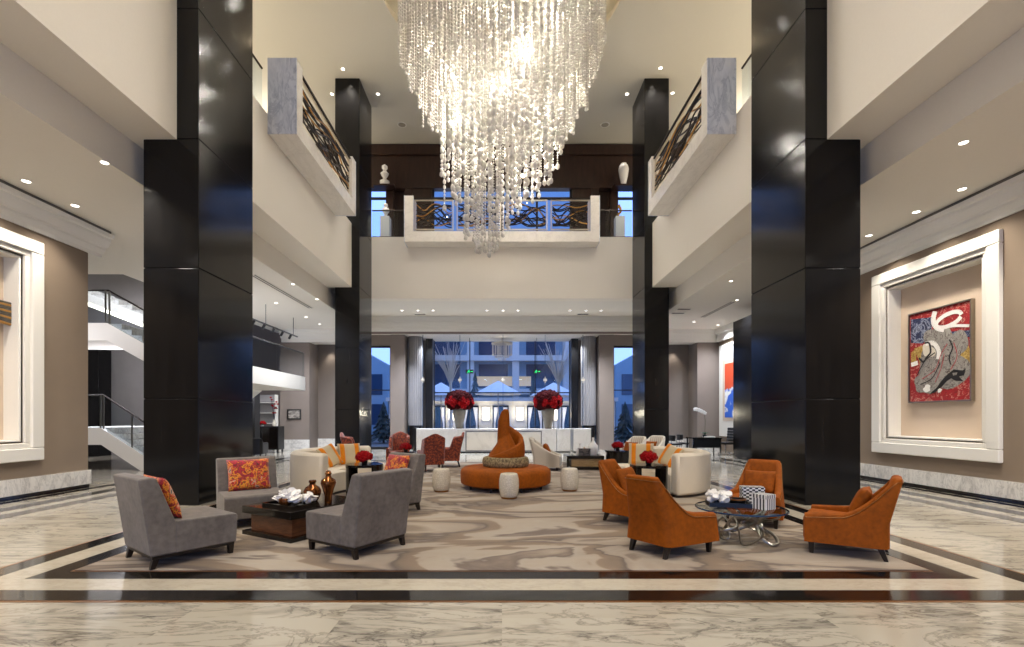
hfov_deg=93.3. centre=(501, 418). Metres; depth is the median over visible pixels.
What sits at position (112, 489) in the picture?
trim
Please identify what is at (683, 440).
baseboard
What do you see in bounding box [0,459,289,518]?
trim
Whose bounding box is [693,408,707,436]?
potted orchid
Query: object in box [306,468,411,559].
slipper chair
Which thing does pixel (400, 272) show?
wall
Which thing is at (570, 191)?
window
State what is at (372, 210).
glass balustrade
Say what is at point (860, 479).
trim
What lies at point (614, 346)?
window
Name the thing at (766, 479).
throw pillow
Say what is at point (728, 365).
print
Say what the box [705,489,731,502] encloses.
coral
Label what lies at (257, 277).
ceiling vent
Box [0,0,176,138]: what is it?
wall
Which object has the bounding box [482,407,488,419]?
wall lamp
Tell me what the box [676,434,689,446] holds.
chair
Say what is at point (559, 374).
bare tree
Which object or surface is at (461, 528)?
rug
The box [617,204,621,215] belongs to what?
sculpture
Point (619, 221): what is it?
pedestal
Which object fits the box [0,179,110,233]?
trim
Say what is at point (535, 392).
window
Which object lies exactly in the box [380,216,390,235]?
pedestal
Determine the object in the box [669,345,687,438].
wall
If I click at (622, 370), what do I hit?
side wing
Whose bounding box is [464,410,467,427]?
curtain
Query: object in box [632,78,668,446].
column
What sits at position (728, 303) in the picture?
ceiling vent
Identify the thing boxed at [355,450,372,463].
flower bowl
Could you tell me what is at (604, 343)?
wall
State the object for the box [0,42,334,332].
ceiling
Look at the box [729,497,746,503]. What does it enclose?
bowl
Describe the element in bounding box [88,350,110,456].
column
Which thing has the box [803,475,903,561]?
lounge armchair
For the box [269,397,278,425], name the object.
vase
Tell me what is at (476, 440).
reception desk
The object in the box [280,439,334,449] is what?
baseboard
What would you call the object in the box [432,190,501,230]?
window
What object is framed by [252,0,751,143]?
ceiling
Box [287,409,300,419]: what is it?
framed picture
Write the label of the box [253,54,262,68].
glass balustrade
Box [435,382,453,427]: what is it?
parasol
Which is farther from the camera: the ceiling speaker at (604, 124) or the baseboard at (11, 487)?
the ceiling speaker at (604, 124)
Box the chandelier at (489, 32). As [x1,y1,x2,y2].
[398,0,606,257]
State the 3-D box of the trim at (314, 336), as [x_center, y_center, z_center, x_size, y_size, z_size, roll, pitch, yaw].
[-8.725,-4.010,23.766,4.050,0.580,1.068,0,0,0]
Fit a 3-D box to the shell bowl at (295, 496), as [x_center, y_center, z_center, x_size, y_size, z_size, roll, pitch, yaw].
[-2.678,1.042,6.411,0.418,0.206,0.445,0,0,0]
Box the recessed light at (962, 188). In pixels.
[956,187,967,190]
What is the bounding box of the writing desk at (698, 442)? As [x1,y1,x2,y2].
[686,437,721,454]
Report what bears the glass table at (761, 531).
on the rug
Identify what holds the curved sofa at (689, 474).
on the rug
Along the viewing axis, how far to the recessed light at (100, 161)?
8.10 m
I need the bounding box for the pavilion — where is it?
[386,398,617,433]
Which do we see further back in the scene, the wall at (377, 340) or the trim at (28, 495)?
the wall at (377, 340)
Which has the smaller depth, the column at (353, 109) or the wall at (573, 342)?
the column at (353, 109)
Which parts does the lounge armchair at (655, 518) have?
leg, leg, nailhead trim, leg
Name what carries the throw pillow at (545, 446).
on the chair at (541, 456)
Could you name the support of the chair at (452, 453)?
on the rug
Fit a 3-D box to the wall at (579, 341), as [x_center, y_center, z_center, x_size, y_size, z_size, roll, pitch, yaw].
[4.440,-1.325,25.875,0.920,5.750,0.250,0,0,0]
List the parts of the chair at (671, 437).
backrest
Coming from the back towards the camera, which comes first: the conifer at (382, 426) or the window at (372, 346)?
the conifer at (382, 426)
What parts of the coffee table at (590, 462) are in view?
panel, drawer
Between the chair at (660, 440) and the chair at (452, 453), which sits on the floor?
the chair at (660, 440)
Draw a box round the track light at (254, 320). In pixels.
[253,304,297,338]
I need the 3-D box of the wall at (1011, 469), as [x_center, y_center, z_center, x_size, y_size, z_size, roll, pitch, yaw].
[9.650,-1.750,3.500,0.700,6.600,25.000,0,0,0]
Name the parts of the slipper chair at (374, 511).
leg, seat, leg, frame, backrest, leg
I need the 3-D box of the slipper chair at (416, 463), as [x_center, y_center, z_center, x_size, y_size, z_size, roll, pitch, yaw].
[-1.906,1.068,8.117,0.810,0.940,0.951,0,0,40]
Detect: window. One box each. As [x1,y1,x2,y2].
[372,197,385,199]
[372,346,389,448]
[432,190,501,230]
[434,341,569,427]
[502,190,571,230]
[614,346,631,448]
[618,197,631,199]
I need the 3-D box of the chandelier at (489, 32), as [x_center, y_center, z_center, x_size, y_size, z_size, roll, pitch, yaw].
[0.000,-9.074,14.300,6.586,8.732,6.586,0,0,-19]
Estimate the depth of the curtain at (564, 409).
40.92 m
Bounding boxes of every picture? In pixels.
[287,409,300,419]
[719,342,732,436]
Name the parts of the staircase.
handrail, handrail, handrail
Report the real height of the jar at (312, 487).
0.299 m
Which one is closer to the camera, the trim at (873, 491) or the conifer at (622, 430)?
the trim at (873, 491)
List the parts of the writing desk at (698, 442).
modesty panel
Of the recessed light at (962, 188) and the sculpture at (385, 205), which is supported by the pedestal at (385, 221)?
the sculpture at (385, 205)
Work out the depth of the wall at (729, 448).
22.80 m
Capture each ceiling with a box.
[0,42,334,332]
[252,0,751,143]
[372,301,631,315]
[669,27,1023,328]
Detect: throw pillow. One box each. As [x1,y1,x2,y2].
[143,474,181,517]
[226,458,270,491]
[316,443,342,467]
[337,443,359,464]
[384,454,410,469]
[543,443,550,451]
[616,467,635,490]
[623,442,637,449]
[628,443,653,463]
[646,441,656,445]
[657,443,683,467]
[743,469,775,493]
[849,486,872,510]
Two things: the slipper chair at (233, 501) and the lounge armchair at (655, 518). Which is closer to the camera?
the lounge armchair at (655, 518)
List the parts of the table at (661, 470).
leg, leg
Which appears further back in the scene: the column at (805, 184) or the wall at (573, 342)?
the wall at (573, 342)
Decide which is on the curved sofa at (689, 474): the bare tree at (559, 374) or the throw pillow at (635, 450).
the throw pillow at (635, 450)
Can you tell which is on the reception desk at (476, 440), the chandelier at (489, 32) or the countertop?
the countertop
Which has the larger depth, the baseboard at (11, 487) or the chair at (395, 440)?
the chair at (395, 440)
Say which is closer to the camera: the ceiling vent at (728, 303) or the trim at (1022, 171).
the trim at (1022, 171)
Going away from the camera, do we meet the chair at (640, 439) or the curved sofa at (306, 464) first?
the curved sofa at (306, 464)
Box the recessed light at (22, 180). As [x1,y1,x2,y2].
[20,179,31,183]
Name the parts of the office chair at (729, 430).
seat, backrest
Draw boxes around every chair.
[113,473,236,569]
[216,456,281,521]
[253,438,267,455]
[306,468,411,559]
[340,432,354,443]
[386,431,409,460]
[390,452,425,509]
[417,434,444,471]
[438,432,464,467]
[529,437,561,470]
[620,436,646,449]
[646,435,664,445]
[669,435,681,446]
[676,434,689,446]
[718,428,732,454]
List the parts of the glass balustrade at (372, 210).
handrail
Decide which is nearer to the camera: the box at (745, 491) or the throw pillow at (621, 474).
the box at (745, 491)
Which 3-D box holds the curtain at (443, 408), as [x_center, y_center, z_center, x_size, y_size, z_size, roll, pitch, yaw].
[-5.055,0.275,40.935,0.390,2.450,0.030,0,0,0]
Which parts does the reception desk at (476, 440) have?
panel, panel trim, inset panel, panel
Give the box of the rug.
[75,462,928,570]
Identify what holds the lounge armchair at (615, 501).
on the rug
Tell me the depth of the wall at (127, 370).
20.60 m
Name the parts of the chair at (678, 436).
backrest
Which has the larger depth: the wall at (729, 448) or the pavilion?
the pavilion
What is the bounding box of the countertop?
[418,428,588,428]
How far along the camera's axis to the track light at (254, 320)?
18.76 m
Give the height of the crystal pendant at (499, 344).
1.166 m
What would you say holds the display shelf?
on the floor
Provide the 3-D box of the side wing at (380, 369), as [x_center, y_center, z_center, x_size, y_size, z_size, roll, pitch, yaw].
[-15.100,-4.450,43.975,10.400,12.000,4.050,0,0,0]
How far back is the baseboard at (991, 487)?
9.93 m
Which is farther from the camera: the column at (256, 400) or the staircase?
the column at (256, 400)
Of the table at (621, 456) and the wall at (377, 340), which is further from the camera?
the wall at (377, 340)
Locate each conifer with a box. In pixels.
[372,401,389,442]
[471,372,479,397]
[527,376,536,397]
[614,402,631,442]
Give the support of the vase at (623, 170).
on the trim at (376, 186)
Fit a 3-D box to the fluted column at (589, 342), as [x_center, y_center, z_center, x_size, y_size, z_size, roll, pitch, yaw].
[4.430,-1.310,24.750,0.770,5.720,0.763,0,0,0]
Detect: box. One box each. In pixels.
[578,447,590,455]
[739,485,764,503]
[752,492,775,510]
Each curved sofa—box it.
[290,446,385,494]
[618,446,710,497]
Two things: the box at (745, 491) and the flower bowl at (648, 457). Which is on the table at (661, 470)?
the flower bowl at (648, 457)
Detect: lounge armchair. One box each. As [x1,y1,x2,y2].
[598,459,628,520]
[625,474,719,559]
[719,459,785,528]
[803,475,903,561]
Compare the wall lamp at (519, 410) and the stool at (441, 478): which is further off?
the wall lamp at (519, 410)
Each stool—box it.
[432,468,450,491]
[499,472,518,498]
[560,467,578,491]
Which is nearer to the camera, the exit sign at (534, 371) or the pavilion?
the exit sign at (534, 371)
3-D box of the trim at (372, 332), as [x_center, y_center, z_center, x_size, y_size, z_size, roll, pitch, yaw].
[0.000,-4.120,23.250,13.400,0.099,0.100,0,0,0]
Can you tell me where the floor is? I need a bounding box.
[0,436,1023,646]
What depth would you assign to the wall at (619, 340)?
24.10 m
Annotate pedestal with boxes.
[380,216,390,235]
[614,216,624,235]
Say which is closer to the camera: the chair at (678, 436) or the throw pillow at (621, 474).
the throw pillow at (621, 474)
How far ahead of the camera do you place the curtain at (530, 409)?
40.92 m
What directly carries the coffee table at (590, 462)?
on the rug
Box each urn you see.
[444,390,474,428]
[533,389,562,428]
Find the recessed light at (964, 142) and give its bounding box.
[957,140,969,145]
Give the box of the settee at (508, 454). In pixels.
[461,409,550,492]
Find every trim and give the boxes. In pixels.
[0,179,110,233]
[0,182,113,257]
[0,457,289,511]
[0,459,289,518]
[0,460,1023,600]
[0,461,1023,589]
[0,484,88,501]
[0,484,114,504]
[26,462,977,578]
[279,329,334,344]
[371,0,632,79]
[372,316,631,341]
[372,332,631,333]
[373,184,632,189]
[669,329,716,344]
[711,456,1023,515]
[711,459,1023,522]
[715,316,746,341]
[860,170,1023,248]
[860,173,1023,274]
[860,475,1023,505]
[860,479,1023,507]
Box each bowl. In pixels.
[272,487,296,500]
[278,497,291,505]
[285,489,317,503]
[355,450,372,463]
[399,442,411,451]
[611,441,623,450]
[639,450,657,464]
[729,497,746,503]
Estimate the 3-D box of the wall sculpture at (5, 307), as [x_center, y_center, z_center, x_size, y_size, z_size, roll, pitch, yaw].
[-9.492,-2.007,8.434,0.174,0.462,2.075,0,0,4]
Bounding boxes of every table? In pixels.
[242,493,345,543]
[345,462,382,495]
[396,451,415,452]
[563,454,603,469]
[604,450,628,462]
[630,463,667,490]
[695,501,789,545]
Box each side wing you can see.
[372,355,389,433]
[614,355,631,433]
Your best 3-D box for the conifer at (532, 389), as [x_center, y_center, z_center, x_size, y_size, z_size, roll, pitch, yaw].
[2.989,-1.309,46.577,2.738,5.758,2.561,0,0,24]
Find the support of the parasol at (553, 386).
on the floor
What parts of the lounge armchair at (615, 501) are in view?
leg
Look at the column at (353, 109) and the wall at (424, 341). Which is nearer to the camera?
the column at (353, 109)
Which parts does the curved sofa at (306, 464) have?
seat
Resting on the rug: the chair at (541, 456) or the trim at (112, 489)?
the chair at (541, 456)
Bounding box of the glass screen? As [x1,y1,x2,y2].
[421,335,584,427]
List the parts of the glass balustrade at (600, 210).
handrail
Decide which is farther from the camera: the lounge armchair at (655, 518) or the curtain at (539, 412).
the curtain at (539, 412)
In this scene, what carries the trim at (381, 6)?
attached to the ceiling at (325, 37)
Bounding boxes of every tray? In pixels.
[262,500,317,509]
[705,498,751,508]
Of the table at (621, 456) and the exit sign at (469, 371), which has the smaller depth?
the table at (621, 456)
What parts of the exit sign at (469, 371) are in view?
rod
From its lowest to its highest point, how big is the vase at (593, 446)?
0.530 m
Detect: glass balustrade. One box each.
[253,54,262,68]
[372,210,403,236]
[600,210,631,236]
[741,54,750,68]
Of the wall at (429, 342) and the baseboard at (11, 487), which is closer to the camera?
the baseboard at (11, 487)
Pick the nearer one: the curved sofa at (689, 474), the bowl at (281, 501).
the bowl at (281, 501)
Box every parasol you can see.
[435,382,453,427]
[475,381,520,419]
[530,382,568,427]
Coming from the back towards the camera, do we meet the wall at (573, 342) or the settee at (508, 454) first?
the wall at (573, 342)
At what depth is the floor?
3.78 m
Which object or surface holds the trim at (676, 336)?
attached to the wall at (619, 340)
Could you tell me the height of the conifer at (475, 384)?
6.167 m
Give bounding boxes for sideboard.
[260,426,283,452]
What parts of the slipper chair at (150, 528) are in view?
leg, backrest, leg, frame, seat, leg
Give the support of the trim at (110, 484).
attached to the wall at (127, 370)
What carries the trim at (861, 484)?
on the floor
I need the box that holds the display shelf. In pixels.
[260,395,277,450]
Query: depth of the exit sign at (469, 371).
24.99 m
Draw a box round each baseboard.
[0,470,90,497]
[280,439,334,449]
[669,439,718,449]
[860,463,1023,500]
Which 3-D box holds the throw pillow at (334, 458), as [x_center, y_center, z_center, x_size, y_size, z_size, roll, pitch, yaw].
[-3.938,0.860,11.044,0.295,0.584,0.643,0,0,20]
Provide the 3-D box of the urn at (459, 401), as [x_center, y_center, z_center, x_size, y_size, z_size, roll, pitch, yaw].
[-1.958,-0.443,22.294,1.394,1.819,1.393,0,0,-9]
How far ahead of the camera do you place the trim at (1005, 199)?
9.85 m
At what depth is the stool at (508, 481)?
9.18 m
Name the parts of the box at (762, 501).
lid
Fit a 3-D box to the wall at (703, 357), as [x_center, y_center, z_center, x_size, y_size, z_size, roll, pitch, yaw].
[10.175,-1.700,24.300,1.250,6.500,1.400,0,0,0]
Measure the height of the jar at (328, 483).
0.446 m
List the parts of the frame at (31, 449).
panel, moulding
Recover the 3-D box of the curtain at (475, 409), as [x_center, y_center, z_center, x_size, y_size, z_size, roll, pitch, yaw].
[-2.255,0.275,40.935,0.390,2.450,0.030,0,0,0]
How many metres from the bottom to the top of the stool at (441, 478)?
0.490 m
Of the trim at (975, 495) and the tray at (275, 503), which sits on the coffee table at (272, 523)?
the tray at (275, 503)
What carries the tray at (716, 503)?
on the glass table at (761, 531)
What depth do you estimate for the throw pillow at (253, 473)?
7.27 m
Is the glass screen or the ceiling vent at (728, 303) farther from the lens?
the glass screen
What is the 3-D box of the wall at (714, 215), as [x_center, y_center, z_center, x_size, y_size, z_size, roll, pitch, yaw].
[9.350,-6.185,16.500,7.300,2.430,15.800,0,0,0]
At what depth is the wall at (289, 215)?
13.53 m
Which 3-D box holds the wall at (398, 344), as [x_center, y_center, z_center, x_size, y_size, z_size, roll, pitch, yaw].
[-5.200,-1.325,24.450,0.700,5.750,0.900,0,0,0]
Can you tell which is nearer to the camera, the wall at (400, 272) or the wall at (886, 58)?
the wall at (886, 58)
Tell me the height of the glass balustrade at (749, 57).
1.157 m
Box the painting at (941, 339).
[908,298,974,402]
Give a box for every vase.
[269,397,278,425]
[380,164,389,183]
[588,437,597,454]
[618,162,628,183]
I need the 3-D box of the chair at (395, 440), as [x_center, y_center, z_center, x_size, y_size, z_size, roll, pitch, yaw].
[-3.359,0.986,15.775,0.740,1.105,0.887,0,0,-7]
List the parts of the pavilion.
pane, door frame, pane, door frame, pane, door frame, door frame, pane, pane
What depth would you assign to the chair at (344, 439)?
14.84 m
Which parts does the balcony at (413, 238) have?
post, grille frame, grille frame, rail, sill, grille frame, grille frame, post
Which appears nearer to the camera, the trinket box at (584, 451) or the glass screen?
the trinket box at (584, 451)
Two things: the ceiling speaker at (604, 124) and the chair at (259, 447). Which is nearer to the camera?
the chair at (259, 447)
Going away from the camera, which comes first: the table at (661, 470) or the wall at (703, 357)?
the table at (661, 470)
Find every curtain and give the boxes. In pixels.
[440,407,444,427]
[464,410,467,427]
[473,407,477,427]
[494,407,497,427]
[528,407,532,427]
[538,411,541,427]
[562,407,566,427]
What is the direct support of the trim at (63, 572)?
on the floor
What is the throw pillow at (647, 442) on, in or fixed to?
on the chair at (660, 440)
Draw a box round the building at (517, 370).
[435,192,568,397]
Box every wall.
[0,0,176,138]
[0,218,87,480]
[88,274,143,454]
[130,96,351,292]
[253,324,317,447]
[315,144,688,235]
[318,345,334,438]
[371,237,632,300]
[372,335,389,345]
[390,335,407,435]
[422,340,425,427]
[426,339,433,427]
[570,339,577,447]
[578,340,581,427]
[596,335,613,449]
[614,335,631,345]
[652,96,873,292]
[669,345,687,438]
[688,342,718,448]
[719,338,732,451]
[827,0,1023,138]
[860,210,1023,482]
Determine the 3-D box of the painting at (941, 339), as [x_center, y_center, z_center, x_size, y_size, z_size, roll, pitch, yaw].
[9.557,-1.400,10.558,0.085,2.076,1.530,0,0,0]
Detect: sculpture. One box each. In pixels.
[0,300,11,325]
[382,203,389,215]
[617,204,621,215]
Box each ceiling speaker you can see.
[397,122,406,127]
[600,122,609,127]
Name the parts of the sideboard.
door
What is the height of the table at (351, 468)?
0.640 m
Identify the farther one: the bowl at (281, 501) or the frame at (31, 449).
the frame at (31, 449)
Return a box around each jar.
[303,480,320,501]
[320,470,335,503]
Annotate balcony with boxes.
[268,58,355,215]
[404,195,599,247]
[648,58,735,215]
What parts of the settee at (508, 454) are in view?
seat, horn backrest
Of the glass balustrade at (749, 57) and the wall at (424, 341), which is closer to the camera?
the glass balustrade at (749, 57)
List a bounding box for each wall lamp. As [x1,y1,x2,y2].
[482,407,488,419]
[516,407,523,419]
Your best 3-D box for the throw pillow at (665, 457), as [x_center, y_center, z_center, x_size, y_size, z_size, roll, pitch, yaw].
[3.847,0.860,11.042,0.295,0.584,0.643,0,0,-22]
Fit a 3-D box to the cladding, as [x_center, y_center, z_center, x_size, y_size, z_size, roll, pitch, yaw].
[9.450,-1.100,17.400,0.900,5.300,2.800,0,0,0]
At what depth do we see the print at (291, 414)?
23.57 m
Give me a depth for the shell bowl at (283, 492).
6.53 m
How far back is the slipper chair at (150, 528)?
5.08 m
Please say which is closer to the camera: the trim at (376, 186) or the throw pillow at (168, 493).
the throw pillow at (168, 493)
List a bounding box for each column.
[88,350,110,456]
[144,0,252,504]
[252,393,259,454]
[335,78,371,452]
[408,336,422,448]
[581,336,595,440]
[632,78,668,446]
[751,0,859,504]
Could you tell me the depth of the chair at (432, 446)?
13.91 m
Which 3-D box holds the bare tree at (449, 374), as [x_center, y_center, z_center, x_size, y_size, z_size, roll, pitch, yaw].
[-2.901,-1.571,28.071,2.239,6.286,1.885,0,0,-40]
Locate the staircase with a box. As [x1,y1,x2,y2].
[88,289,304,470]
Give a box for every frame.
[0,227,43,463]
[871,229,1002,462]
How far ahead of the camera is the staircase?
14.46 m
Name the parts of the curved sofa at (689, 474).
seat, backrest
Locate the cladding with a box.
[733,315,751,460]
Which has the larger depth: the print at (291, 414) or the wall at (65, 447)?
the print at (291, 414)
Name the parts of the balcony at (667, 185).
post, rail, grille frame, sill, post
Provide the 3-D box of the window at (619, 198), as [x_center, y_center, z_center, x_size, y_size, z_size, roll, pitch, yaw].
[6.850,-9.075,22.850,3.300,3.450,0.100,0,0,0]
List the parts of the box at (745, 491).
lid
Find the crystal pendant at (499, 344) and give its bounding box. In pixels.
[491,341,512,360]
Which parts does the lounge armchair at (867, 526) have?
leg, seat, nailhead trim, leg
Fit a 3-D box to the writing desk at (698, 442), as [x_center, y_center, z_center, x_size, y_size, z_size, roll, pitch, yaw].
[8.600,1.175,20.600,1.240,0.750,0.760,0,0,0]
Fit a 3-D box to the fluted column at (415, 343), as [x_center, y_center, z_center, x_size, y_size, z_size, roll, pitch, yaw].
[-4.430,-1.310,24.750,0.770,5.720,0.763,0,0,0]
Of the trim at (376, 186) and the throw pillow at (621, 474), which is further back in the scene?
the trim at (376, 186)
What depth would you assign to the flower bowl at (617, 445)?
14.40 m
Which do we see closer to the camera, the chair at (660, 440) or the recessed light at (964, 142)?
the recessed light at (964, 142)
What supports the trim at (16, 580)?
on the floor
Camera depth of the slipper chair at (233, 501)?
7.05 m
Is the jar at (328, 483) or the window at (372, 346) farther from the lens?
the window at (372, 346)
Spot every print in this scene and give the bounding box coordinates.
[288,411,299,417]
[725,362,732,416]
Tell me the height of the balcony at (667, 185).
1.848 m
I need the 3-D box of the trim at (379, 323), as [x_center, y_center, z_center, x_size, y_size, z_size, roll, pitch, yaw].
[0.000,-4.570,24.710,13.400,0.800,2.980,0,0,0]
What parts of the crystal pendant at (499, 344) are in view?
ring plate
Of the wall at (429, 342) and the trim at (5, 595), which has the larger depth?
the wall at (429, 342)
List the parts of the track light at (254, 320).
rod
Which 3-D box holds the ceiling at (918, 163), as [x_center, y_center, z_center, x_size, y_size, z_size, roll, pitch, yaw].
[8.910,-4.635,7.750,4.580,0.670,33.500,0,0,0]
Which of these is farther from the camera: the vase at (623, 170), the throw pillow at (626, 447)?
the vase at (623, 170)
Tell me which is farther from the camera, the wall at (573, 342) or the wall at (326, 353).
the wall at (573, 342)
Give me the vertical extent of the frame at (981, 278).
4.350 m
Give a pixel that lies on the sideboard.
(274, 435)
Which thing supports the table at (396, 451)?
on the rug
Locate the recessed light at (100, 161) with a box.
[99,160,109,164]
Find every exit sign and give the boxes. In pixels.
[466,338,472,373]
[533,370,540,373]
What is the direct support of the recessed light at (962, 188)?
in the ceiling at (918, 163)
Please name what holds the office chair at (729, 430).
on the floor
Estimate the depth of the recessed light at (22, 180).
8.75 m
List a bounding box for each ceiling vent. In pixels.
[253,275,312,307]
[701,302,734,316]
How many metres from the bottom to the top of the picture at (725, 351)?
4.350 m
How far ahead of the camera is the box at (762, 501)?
5.96 m
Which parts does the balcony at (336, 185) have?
post, sill, grille frame, rail, post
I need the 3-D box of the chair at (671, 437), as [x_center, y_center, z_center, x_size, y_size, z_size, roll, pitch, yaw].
[7.330,1.131,20.549,0.519,0.841,0.554,0,0,-3]
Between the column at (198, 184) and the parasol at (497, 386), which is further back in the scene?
the parasol at (497, 386)
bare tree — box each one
[435,342,468,427]
[539,342,568,427]
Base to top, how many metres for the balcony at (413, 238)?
1.848 m
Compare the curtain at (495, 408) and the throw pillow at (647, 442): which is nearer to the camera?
the throw pillow at (647, 442)
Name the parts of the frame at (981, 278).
moulding, panel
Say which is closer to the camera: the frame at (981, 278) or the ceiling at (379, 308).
the frame at (981, 278)
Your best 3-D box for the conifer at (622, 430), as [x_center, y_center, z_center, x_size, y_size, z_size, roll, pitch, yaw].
[7.889,0.224,31.048,1.861,2.691,1.919,0,0,0]
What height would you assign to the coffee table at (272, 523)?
0.380 m
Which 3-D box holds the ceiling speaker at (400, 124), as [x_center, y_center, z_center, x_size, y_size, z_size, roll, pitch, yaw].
[-4.388,-12.898,21.193,0.400,0.045,0.400,0,0,0]
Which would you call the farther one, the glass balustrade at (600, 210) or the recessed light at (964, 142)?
the glass balustrade at (600, 210)
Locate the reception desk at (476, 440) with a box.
[413,428,593,452]
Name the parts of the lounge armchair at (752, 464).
seat, nailhead trim, leg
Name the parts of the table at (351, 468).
leg, leg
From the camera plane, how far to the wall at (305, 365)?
23.60 m
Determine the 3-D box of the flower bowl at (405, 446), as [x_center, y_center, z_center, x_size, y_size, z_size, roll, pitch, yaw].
[-2.850,0.842,14.298,0.355,0.272,0.364,0,0,32]
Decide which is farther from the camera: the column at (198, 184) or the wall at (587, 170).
the wall at (587, 170)
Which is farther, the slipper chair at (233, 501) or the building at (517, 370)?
the building at (517, 370)
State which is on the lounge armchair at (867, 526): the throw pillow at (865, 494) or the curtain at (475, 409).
the throw pillow at (865, 494)
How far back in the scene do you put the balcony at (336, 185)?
12.78 m
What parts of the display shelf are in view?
panel, panel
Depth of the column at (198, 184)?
8.66 m
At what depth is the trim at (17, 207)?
9.76 m
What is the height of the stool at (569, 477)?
0.490 m
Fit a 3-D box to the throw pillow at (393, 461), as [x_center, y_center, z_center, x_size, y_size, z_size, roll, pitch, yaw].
[-1.815,0.850,8.227,0.588,0.461,0.231,0,0,40]
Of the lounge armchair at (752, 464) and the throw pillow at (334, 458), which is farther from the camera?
the throw pillow at (334, 458)
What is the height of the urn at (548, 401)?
1.832 m

